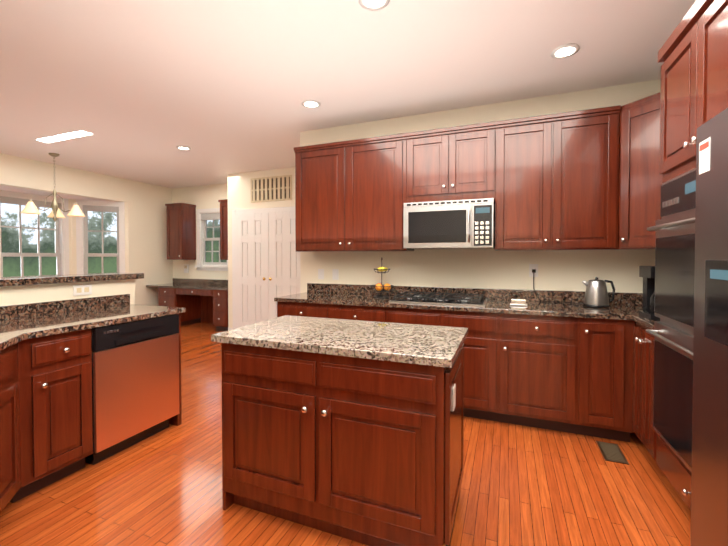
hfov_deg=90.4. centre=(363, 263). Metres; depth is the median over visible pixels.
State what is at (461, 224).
microwave
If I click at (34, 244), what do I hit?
bay window
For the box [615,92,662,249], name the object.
upper cabinet
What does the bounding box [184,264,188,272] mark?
electrical outlet
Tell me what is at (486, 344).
base cabinet
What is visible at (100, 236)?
bay window
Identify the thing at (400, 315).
base cabinet
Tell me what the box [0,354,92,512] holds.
base cabinet
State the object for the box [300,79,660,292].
wall
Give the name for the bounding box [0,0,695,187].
ceiling
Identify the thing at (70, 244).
wall
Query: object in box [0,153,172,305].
wall
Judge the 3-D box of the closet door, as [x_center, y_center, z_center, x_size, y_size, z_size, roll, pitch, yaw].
[-1.562,0.152,5.888,1.520,2.110,0.093,0,1,21]
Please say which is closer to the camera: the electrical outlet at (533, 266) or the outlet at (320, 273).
the electrical outlet at (533, 266)
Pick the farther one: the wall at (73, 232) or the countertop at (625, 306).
the wall at (73, 232)
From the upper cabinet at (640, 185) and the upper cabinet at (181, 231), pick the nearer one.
the upper cabinet at (640, 185)
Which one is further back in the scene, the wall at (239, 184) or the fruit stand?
the wall at (239, 184)
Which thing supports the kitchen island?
on the floor
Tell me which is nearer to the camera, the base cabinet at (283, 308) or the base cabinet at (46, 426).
the base cabinet at (46, 426)
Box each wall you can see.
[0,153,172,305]
[0,279,134,305]
[68,199,71,273]
[71,199,128,273]
[172,183,227,279]
[227,167,294,328]
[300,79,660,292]
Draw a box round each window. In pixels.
[0,190,68,276]
[76,199,124,273]
[195,208,227,270]
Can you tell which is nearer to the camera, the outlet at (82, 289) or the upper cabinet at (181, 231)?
the outlet at (82, 289)
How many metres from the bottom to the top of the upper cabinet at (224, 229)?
1.100 m
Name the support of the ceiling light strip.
attached to the ceiling
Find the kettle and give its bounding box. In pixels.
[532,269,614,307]
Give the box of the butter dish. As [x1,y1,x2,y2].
[510,299,526,305]
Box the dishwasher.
[85,314,178,464]
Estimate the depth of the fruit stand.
3.53 m
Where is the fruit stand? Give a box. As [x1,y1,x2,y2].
[370,258,393,297]
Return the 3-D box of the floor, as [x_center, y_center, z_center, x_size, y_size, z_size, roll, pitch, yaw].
[-2.018,1.307,2.592,9.120,0.080,8.400,0,1,21]
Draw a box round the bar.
[0,272,143,286]
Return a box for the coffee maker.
[639,266,659,319]
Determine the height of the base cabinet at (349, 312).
0.878 m
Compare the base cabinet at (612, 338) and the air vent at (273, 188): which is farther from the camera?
the air vent at (273, 188)
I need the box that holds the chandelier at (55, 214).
[21,153,84,220]
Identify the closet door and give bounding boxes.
[232,206,300,328]
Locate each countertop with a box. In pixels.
[0,302,185,373]
[274,283,659,329]
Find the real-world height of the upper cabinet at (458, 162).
0.650 m
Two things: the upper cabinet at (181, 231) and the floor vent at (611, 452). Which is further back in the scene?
the upper cabinet at (181, 231)
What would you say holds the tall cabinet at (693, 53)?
on the floor
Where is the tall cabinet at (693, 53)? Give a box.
[646,0,727,510]
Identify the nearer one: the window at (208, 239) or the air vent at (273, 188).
the air vent at (273, 188)
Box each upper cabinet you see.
[165,203,195,259]
[218,199,227,259]
[294,133,413,251]
[406,121,497,202]
[494,105,620,250]
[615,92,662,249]
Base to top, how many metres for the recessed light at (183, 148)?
0.010 m
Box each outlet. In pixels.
[73,284,91,295]
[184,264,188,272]
[318,269,323,278]
[332,269,338,279]
[529,264,537,276]
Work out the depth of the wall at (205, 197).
7.27 m
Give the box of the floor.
[0,322,690,545]
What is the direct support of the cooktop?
in the countertop at (625, 306)
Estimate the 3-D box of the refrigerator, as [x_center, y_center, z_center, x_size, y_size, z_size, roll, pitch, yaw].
[1.364,0.412,0.755,0.851,1.770,0.907,0,1,21]
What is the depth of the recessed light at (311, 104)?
3.36 m
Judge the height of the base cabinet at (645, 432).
0.878 m
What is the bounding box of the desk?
[146,278,227,330]
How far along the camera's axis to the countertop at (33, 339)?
2.10 m
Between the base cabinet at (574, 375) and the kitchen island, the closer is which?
the kitchen island
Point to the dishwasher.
(135, 382)
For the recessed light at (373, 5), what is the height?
0.010 m
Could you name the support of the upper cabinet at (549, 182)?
attached to the wall at (565, 270)
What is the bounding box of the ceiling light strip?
[38,131,91,142]
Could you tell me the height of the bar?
0.047 m
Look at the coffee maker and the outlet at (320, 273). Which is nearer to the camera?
the coffee maker
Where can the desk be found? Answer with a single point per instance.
(203, 300)
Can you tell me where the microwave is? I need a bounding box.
[403,198,494,248]
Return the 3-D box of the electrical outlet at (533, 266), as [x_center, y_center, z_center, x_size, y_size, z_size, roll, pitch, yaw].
[1.528,0.066,3.253,0.072,0.116,0.008,0,1,21]
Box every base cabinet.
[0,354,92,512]
[277,301,336,318]
[337,305,392,322]
[393,308,452,326]
[453,311,508,422]
[509,314,592,435]
[593,318,634,441]
[632,322,656,461]
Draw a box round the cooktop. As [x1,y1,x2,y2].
[389,291,487,305]
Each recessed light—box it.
[176,146,190,149]
[302,100,320,107]
[358,0,389,10]
[551,44,579,58]
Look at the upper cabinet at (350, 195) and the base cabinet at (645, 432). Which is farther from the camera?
the upper cabinet at (350, 195)
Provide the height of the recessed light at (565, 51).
0.010 m
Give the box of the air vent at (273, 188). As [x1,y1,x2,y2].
[251,175,291,202]
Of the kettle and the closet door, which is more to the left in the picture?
the closet door
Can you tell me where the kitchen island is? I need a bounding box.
[211,315,467,545]
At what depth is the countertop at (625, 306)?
3.15 m
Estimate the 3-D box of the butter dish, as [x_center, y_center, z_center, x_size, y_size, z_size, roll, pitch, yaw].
[1.264,0.320,2.955,0.130,0.050,0.070,0,1,21]
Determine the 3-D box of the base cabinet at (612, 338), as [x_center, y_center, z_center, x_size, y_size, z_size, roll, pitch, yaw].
[1.772,0.824,2.828,0.414,0.878,0.630,0,1,21]
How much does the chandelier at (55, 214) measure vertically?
0.939 m
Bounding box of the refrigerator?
[690,108,727,545]
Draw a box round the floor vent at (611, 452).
[596,441,628,464]
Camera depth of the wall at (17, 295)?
2.58 m

